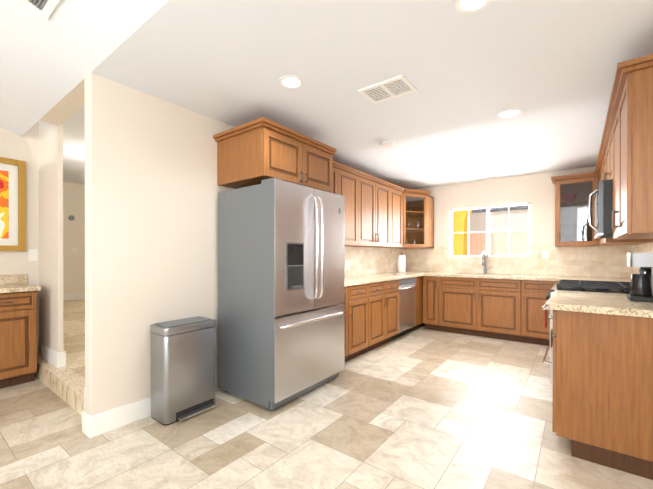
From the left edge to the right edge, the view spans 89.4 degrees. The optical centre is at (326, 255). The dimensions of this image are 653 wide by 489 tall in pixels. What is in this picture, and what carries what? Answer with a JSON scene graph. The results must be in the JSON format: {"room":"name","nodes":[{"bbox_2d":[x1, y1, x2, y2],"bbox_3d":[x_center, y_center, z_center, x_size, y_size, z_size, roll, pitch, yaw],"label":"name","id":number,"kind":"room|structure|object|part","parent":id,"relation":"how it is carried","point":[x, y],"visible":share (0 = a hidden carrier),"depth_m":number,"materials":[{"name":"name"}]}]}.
{"room":"kitchen","nodes":[
{"label":"kitchen","id":0,"kind":"room"},
{"bbox_2d":[0,121,38,354],"bbox_3d":[-4.268,-0.946,1.937,0.156,4.300,3.950,0,0,37],"label":"wall","id":1,"kind":"structure","parent":0,"point":[24,146],"depth_m":3.35,"materials":[{"name":"beige paint"}]},
{"bbox_3d":[-3.352,-0.509,3.044,0.035,0.920,0.860,0,0,37],"label":"picture frame","id":2,"kind":"part","parent":1,"relation":"part of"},
{"bbox_2d":[28,249,37,260],"bbox_3d":[-3.064,-0.010,3.442,0.012,0.120,0.075,0,0,37],"label":"light switch","id":3,"kind":"object","parent":1,"relation":"attached to","point":[32,254],"visible":1,"depth_m":3.44,"materials":[{"name":"white plastic"}]},
{"bbox_2d":[39,121,63,354],"bbox_3d":[-4.712,-0.279,4.781,5.570,2.950,0.040,0,0,37],"label":"wall","id":4,"kind":"structure","parent":0,"point":[51,333],"depth_m":3.22,"materials":[{"name":"beige paint"}]},
{"bbox_2d":[41,293,84,367],"bbox_3d":[-3.491,0.965,5.424,6.740,0.140,2.565,0,0,37],"label":"baseboard","id":5,"kind":"structure","parent":4,"relation":"attached to","point":[53,357],"depth_m":3.21,"materials":[{"name":"white wood"}]},
{"bbox_2d":[35,299,84,415],"bbox_3d":[-3.512,1.115,5.399,6.738,0.160,2.630,0,0,37],"label":"floor","id":6,"kind":"structure","parent":0,"point":[66,383],"depth_m":3.17,"materials":[{"name":"tile"}]},
{"bbox_2d":[39,79,84,124],"bbox_3d":[-2.083,-1.483,2.667,1.170,0.530,0.140,0,0,37],"label":"wall","id":7,"kind":"structure","parent":0,"point":[71,102],"depth_m":2.69,"materials":[{"name":"beige paint"}]},
{"bbox_2d":[63,182,84,294],"bbox_3d":[-6.181,-0.286,7.550,0.120,2.950,2.670,0,0,37],"label":"wall","id":8,"kind":"structure","parent":0,"point":[74,236],"depth_m":7.76,"materials":[{"name":"beige paint"}]},
{"bbox_2d":[72,247,77,252],"bbox_3d":[-5.926,-0.142,7.776,0.012,0.120,0.120,0,0,37],"label":"light switch","id":9,"kind":"object","parent":8,"relation":"attached to","point":[74,249],"visible":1,"depth_m":7.77,"materials":[{"name":"white plastic"}]},
{"bbox_2d":[63,105,84,184],"bbox_3d":[-3.498,-1.745,5.507,6.860,0.080,2.670,0,0,37],"label":"ceiling","id":10,"kind":"structure","parent":0,"point":[74,147],"depth_m":5.23,"materials":[{"name":"white paint"}]},
{"bbox_2d":[84,73,233,415],"bbox_3d":[-0.102,-0.287,4.211,0.120,2.970,4.990,0,0,37],"label":"wall","id":11,"kind":"structure","parent":0,"point":[152,188],"depth_m":2.43,"materials":[{"name":"beige paint"}]},
{"bbox_2d":[82,387,150,437],"bbox_3d":[-0.802,1.051,3.293,0.150,0.300,2.705,0,0,37],"label":"baseboard","id":12,"kind":"structure","parent":11,"relation":"attached to","point":[103,422],"depth_m":2.29,"materials":[{"name":"white"}]},
{"bbox_2d":[213,117,335,192],"bbox_3d":[-0.452,-0.851,3.108,0.652,0.435,0.969,0,0,37],"label":"upper cabinet","id":13,"kind":"object","parent":11,"relation":"attached to","point":[254,152],"visible":0.96,"depth_m":2.81,"materials":[{"name":"brown wood"}]},
{"bbox_2d":[333,165,360,246],"bbox_3d":[0.011,-0.587,3.970,0.348,0.912,0.956,0,0,37],"label":"upper cabinet","id":14,"kind":"object","parent":11,"relation":"attached to","point":[346,183],"depth_m":4.06,"materials":[{"name":"brown wood"}]},
{"bbox_2d":[345,246,404,275],"bbox_3d":[0.521,0.054,4.926,0.010,0.455,3.100,0,0,37],"label":"wall tile","id":15,"kind":"structure","parent":11,"relation":"attached to","point":[365,260],"depth_m":5.16,"materials":[{"name":"beige tile"}]},
{"bbox_2d":[361,173,392,247],"bbox_3d":[0.537,-0.589,4.662,0.348,0.912,1.011,0,0,37],"label":"upper cabinet","id":16,"kind":"object","parent":11,"relation":"attached to","point":[373,212],"depth_m":4.58,"materials":[{"name":"brown wood"}]},
{"bbox_2d":[393,185,404,247],"bbox_3d":[0.928,-0.591,5.176,0.348,0.912,0.507,0,0,37],"label":"upper cabinet","id":17,"kind":"object","parent":11,"relation":"attached to","point":[398,238],"depth_m":5.14,"materials":[{"name":"brown wood"}]},
{"bbox_2d":[400,189,433,248],"bbox_3d":[1.452,-0.606,5.625,0.639,0.940,0.834,0,0,37],"label":"upper cabinet","id":18,"kind":"object","parent":11,"relation":"attached to","point":[418,219],"visible":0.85,"depth_m":5.59,"materials":[{"name":"brown wood"}]},
{"bbox_2d":[0,325,652,488],"bbox_3d":[-0.690,1.202,2.365,5.338,0.001,8.948,0,0,37],"label":"floor","id":19,"kind":"structure","parent":0,"point":[420,455],"depth_m":2.19,"materials":[{"name":"tile"}]},
{"bbox_2d":[0,291,36,388],"bbox_3d":[-3.221,0.764,2.861,0.468,0.876,0.999,0,0,37],"label":"base cabinet","id":20,"kind":"object","parent":19,"relation":"on","point":[18,337],"visible":0.98,"depth_m":3.00,"materials":[{"name":"brown wood"}]},
{"bbox_2d":[0,274,40,292],"bbox_3d":[-3.342,0.257,2.675,0.498,0.140,1.480,0,0,37],"label":"countertop","id":21,"kind":"structure","parent":20,"relation":"on","point":[19,282],"depth_m":3.25,"materials":[{"name":"beige stone"}]},
{"bbox_2d":[150,316,215,425],"bbox_3d":[-1.087,0.854,2.545,0.288,0.698,0.426,0,0,37],"label":"trash can","id":22,"kind":"object","parent":19,"relation":"on","point":[182,369],"visible":1,"depth_m":2.43,"materials":[{"name":"silver metal"}]},
{"bbox_2d":[218,177,344,410],"bbox_3d":[-0.365,0.301,3.043,0.798,1.800,0.932,0,0,37],"label":"fridge","id":23,"kind":"object","parent":19,"relation":"on","point":[281,291],"visible":1,"depth_m":2.71,"materials":[{"name":"grey metal"}]},
{"bbox_2d":[341,286,352,361],"bbox_3d":[-0.070,0.762,3.677,0.578,0.876,0.389,0,0,37],"label":"base cabinet","id":24,"kind":"object","parent":19,"relation":"on","point":[348,303],"depth_m":3.62,"materials":[{"name":"brown wood"}]},
{"bbox_2d":[345,271,431,286],"bbox_3d":[0.762,0.302,4.737,0.598,0.040,3.086,0,0,37],"label":"countertop","id":25,"kind":"structure","parent":24,"relation":"on","point":[364,279],"depth_m":4.55,"materials":[{"name":"beige stone"}]},
{"bbox_2d":[397,253,405,272],"bbox_3d":[1.230,0.115,5.404,0.150,0.330,0.150,0,0,37],"label":"paper towel","id":26,"kind":"object","parent":25,"relation":"on","point":[401,263],"visible":1,"depth_m":5.35,"materials":[{"name":"white paper"}]},
{"bbox_2d":[353,283,372,357],"bbox_3d":[0.141,0.761,3.955,0.578,0.876,0.550,0,0,37],"label":"base cabinet","id":27,"kind":"object","parent":19,"relation":"on","point":[371,316],"depth_m":3.87,"materials":[{"name":"brown wood"}]},
{"bbox_2d":[373,280,398,348],"bbox_3d":[0.509,0.760,4.440,0.578,0.876,0.907,0,0,37],"label":"base cabinet","id":28,"kind":"object","parent":19,"relation":"on","point":[385,293],"depth_m":4.31,"materials":[{"name":"brown wood"}]},
{"bbox_2d":[393,277,416,339],"bbox_3d":[1.001,0.760,5.022,0.599,0.872,0.606,0,0,37],"label":"dishwasher","id":29,"kind":"object","parent":19,"relation":"on","point":[407,303],"visible":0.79,"depth_m":4.86,"materials":[{"name":"grey metal"}]},
{"bbox_2d":[410,276,424,331],"bbox_3d":[1.412,0.757,5.645,0.558,0.876,0.876,0,0,37],"label":"base cabinet","id":30,"kind":"object","parent":19,"relation":"on","point":[419,280],"depth_m":5.29,"materials":[{"name":"brown wood"}]},
{"bbox_2d":[423,276,454,331],"bbox_3d":[1.864,0.757,5.476,0.317,0.876,0.598,0,0,37],"label":"base cabinet","id":31,"kind":"object","parent":19,"relation":"on","point":[438,292],"depth_m":5.19,"materials":[{"name":"brown wood"}]},
{"bbox_2d":[515,280,557,345],"bbox_3d":[3.004,0.760,4.610,0.545,0.876,0.598,0,0,37],"label":"base cabinet","id":32,"kind":"object","parent":19,"relation":"on","point":[530,295],"depth_m":4.43,"materials":[{"name":"brown wood"}]},
{"bbox_2d":[424,272,563,280],"bbox_3d":[2.467,0.301,4.991,1.806,0.040,0.618,0,0,37],"label":"countertop","id":33,"kind":"structure","parent":32,"relation":"on","point":[506,276],"depth_m":4.77,"materials":[{"name":"beige stone"}]},
{"bbox_2d":[482,251,492,273],"bbox_3d":[2.524,0.101,5.186,0.144,0.359,0.201,0,0,37],"label":"faucet","id":34,"kind":"object","parent":33,"relation":"on","point":[484,262],"visible":1,"depth_m":5.25,"materials":[{"name":"silver metal"}]},
{"bbox_2d":[542,279,630,383],"bbox_3d":[2.401,0.702,2.908,0.807,1.000,0.756,0,0,37],"label":"range","id":35,"kind":"object","parent":19,"relation":"on","point":[597,286],"visible":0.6,"depth_m":2.81,"materials":[{"name":"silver metal"}]},
{"bbox_2d":[548,310,652,479],"bbox_3d":[1.936,0.766,2.206,0.721,0.875,0.918,0,0,37],"label":"base cabinet","id":36,"kind":"object","parent":19,"relation":"on","point":[602,412],"visible":0.81,"depth_m":1.89,"materials":[{"name":"brown wood"}]},
{"bbox_2d":[546,290,652,317],"bbox_3d":[1.924,0.309,2.195,0.708,0.040,0.948,0,0,37],"label":"countertop","id":37,"kind":"structure","parent":36,"relation":"on","point":[600,303],"depth_m":2.01,"materials":[{"name":"beige stone"}]},
{"bbox_2d":[627,253,652,302],"bbox_3d":[2.086,0.134,2.117,0.220,0.310,0.200,0,0,37],"label":"coffee maker","id":38,"kind":"object","parent":37,"relation":"on","point":[641,287],"visible":1,"depth_m":2.10,"materials":[{"name":"black plastic"}]},
{"bbox_2d":[639,267,650,275],"bbox_3d":[2.246,0.181,2.246,0.207,0.215,0.150,0,0,37],"label":"kettle","id":39,"kind":"object","parent":38,"relation":"in","point":[644,270],"visible":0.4,"depth_m":2.25,"materials":[{"name":"black metal"}]},
{"bbox_3d":[3.170,0.762,3.831,0.721,0.875,1.636,0,0,37],"label":"base cabinet","id":40,"kind":"object","parent":19,"relation":"on","visible":0},
{"bbox_2d":[562,276,630,281],"bbox_3d":[3.165,0.304,3.828,0.708,0.040,1.626,0,0,37],"label":"countertop","id":41,"kind":"structure","parent":40,"relation":"on","point":[597,278],"depth_m":4.16,"materials":[{"name":"beige stone"}]},
{"bbox_2d":[0,0,652,188],"bbox_3d":[-0.722,-2.078,2.316,5.340,1.722,9.050,0,0,37],"label":"ceiling","id":42,"kind":"structure","parent":0,"point":[547,68],"depth_m":2.15,"materials":[{"name":"white paint"}]},
{"bbox_2d":[22,0,59,19],"bbox_3d":[-1.518,-1.363,1.683,0.250,0.096,0.208,0,0,37],"label":"ceiling vent","id":43,"kind":"object","parent":42,"relation":"in","point":[44,8],"visible":1,"depth_m":1.76,"materials":[{"name":"white metal"}]},
{"bbox_2d":[279,75,303,88],"bbox_3d":[-0.245,-1.213,2.302,0.170,0.007,0.170,0,0,37],"label":"recessed light","id":44,"kind":"object","parent":42,"relation":"in","point":[290,81],"visible":1,"depth_m":2.29,"materials":[{"name":"white plastic"}]},
{"bbox_2d":[380,140,392,146],"bbox_3d":[0.643,-1.202,3.536,0.140,0.034,0.140,0,0,37],"label":"smoke detector","id":45,"kind":"object","parent":42,"relation":"attached to","point":[386,143],"visible":1,"depth_m":3.50,"materials":[{"name":"white plastic"}]},
{"bbox_2d":[358,74,416,103],"bbox_3d":[0.447,-1.211,2.410,0.350,0.012,0.250,0,0,37],"label":"ceiling vent","id":46,"kind":"object","parent":42,"relation":"in","point":[393,87],"visible":1,"depth_m":2.39,"materials":[{"name":"white metal"}]},
{"bbox_2d":[455,0,491,13],"bbox_3d":[0.698,-1.211,1.560,0.170,0.007,0.170,0,0,37],"label":"recessed light","id":47,"kind":"object","parent":42,"relation":"in","point":[467,6],"visible":1,"depth_m":1.59,"materials":[{"name":"white plastic"}]},
{"bbox_2d":[498,109,520,117],"bbox_3d":[1.562,-1.214,2.812,0.170,0.007,0.170,0,0,37],"label":"recessed light","id":48,"kind":"object","parent":42,"relation":"in","point":[509,113],"visible":1,"depth_m":2.80,"materials":[{"name":"white plastic"}]},
{"bbox_2d":[415,166,616,277],"bbox_3d":[2.750,-0.015,5.272,3.380,2.420,0.150,0,0,37],"label":"wall","id":49,"kind":"structure","parent":0,"point":[537,191],"depth_m":5.12,"materials":[{"name":"beige paint"}]},
{"bbox_2d":[449,202,529,257],"bbox_3d":[2.608,-0.390,5.340,1.190,0.850,0.112,0,0,37],"label":"window","id":50,"kind":"structure","parent":49,"relation":"in","point":[488,227],"depth_m":5.33,"materials":[{"name":"white"}]},
{"bbox_2d":[405,243,631,277],"bbox_3d":[2.702,0.053,5.209,3.120,0.455,0.010,0,0,37],"label":"wall tile","id":51,"kind":"structure","parent":49,"relation":"attached to","point":[600,261],"depth_m":4.84,"materials":[{"name":"beige tile"}]},
{"bbox_2d":[542,250,547,258],"bbox_3d":[3.197,-0.024,4.819,0.075,0.120,0.008,0,0,37],"label":"electrical outlet","id":52,"kind":"object","parent":51,"relation":"attached to","point":[544,254],"visible":1,"depth_m":4.82,"materials":[{"name":"white plastic"}]},
{"bbox_2d":[551,172,598,246],"bbox_3d":[3.351,-0.603,4.465,0.500,0.940,0.382,0,0,37],"label":"upper cabinet","id":53,"kind":"object","parent":49,"relation":"attached to","point":[573,192],"visible":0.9,"depth_m":4.45,"materials":[{"name":"brown wood"}]},
{"bbox_3d":[1.341,-0.942,0.721,0.120,4.300,8.800,0,0,37],"label":"wall","id":54,"kind":"structure","parent":0,"visible":0},
{"bbox_2d":[600,121,612,179],"bbox_3d":[2.575,-0.838,2.772,0.392,0.460,0.760,0,0,37],"label":"upper cabinet","id":55,"kind":"object","parent":54,"relation":"attached to","point":[606,144],"visible":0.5,"depth_m":2.83,"materials":[{"name":"brown wood"}]},
{"bbox_2d":[588,179,612,238],"bbox_3d":[2.532,-0.383,2.806,0.497,0.430,0.756,0,0,37],"label":"microwave","id":56,"kind":"object","parent":55,"relation":"attached to","point":[603,193],"visible":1,"depth_m":2.60,"materials":[{"name":"silver metal"}]},
{"bbox_2d":[595,148,652,245],"bbox_3d":[3.181,-0.600,3.570,0.392,0.940,1.238,0,0,37],"label":"upper cabinet","id":57,"kind":"object","parent":54,"relation":"attached to","point":[600,169],"visible":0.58,"depth_m":3.41,"materials":[{"name":"brown wood"}]},
{"bbox_2d":[606,54,652,239],"bbox_3d":[2.053,-0.596,2.086,0.392,0.940,0.962,0,0,37],"label":"upper cabinet","id":58,"kind":"object","parent":54,"relation":"attached to","point":[629,117],"visible":1,"depth_m":1.82,"materials":[{"name":"brown wood"}]},
{"bbox_2d":[631,242,652,273],"bbox_3d":[2.944,0.059,2.940,0.010,0.455,3.310,0,0,37],"label":"wall tile","id":59,"kind":"structure","parent":54,"relation":"attached to","point":[644,248],"depth_m":3.66,"materials":[{"name":"beige tile"}]},
{"label":"outside","id":60,"kind":"structure","parent":0,"visible":0},
{"bbox_3d":[10.126,1.239,14.868,22.000,0.100,24.050,0,0,37],"label":"ground","id":61,"kind":"structure","parent":60,"visible":0},
{"bbox_2d":[453,209,472,254],"bbox_3d":[2.861,-0.499,6.788,4.600,3.420,0.300,0,0,37],"label":"tree","id":62,"kind":"object","parent":61,"relation":"on","point":[463,236],"depth_m":6.73,"materials":[{"name":"yellow plant"}]},
{"bbox_2d":[467,229,527,254],"bbox_3d":[5.820,0.274,7.544,12.000,1.870,0.080,0,0,37],"label":"fence","id":63,"kind":"object","parent":61,"relation":"on","point":[515,249],"depth_m":8.50,"materials":[{"name":"beige"}]},
{"bbox_2d":[467,205,527,231],"bbox_3d":[9.672,-0.963,11.785,12.200,4.320,6.700,0,0,37],"label":"house","id":64,"kind":"structure","parent":61,"relation":"on","point":[501,223],"depth_m":11.14,"materials":[{"name":"beige"}]}
]}

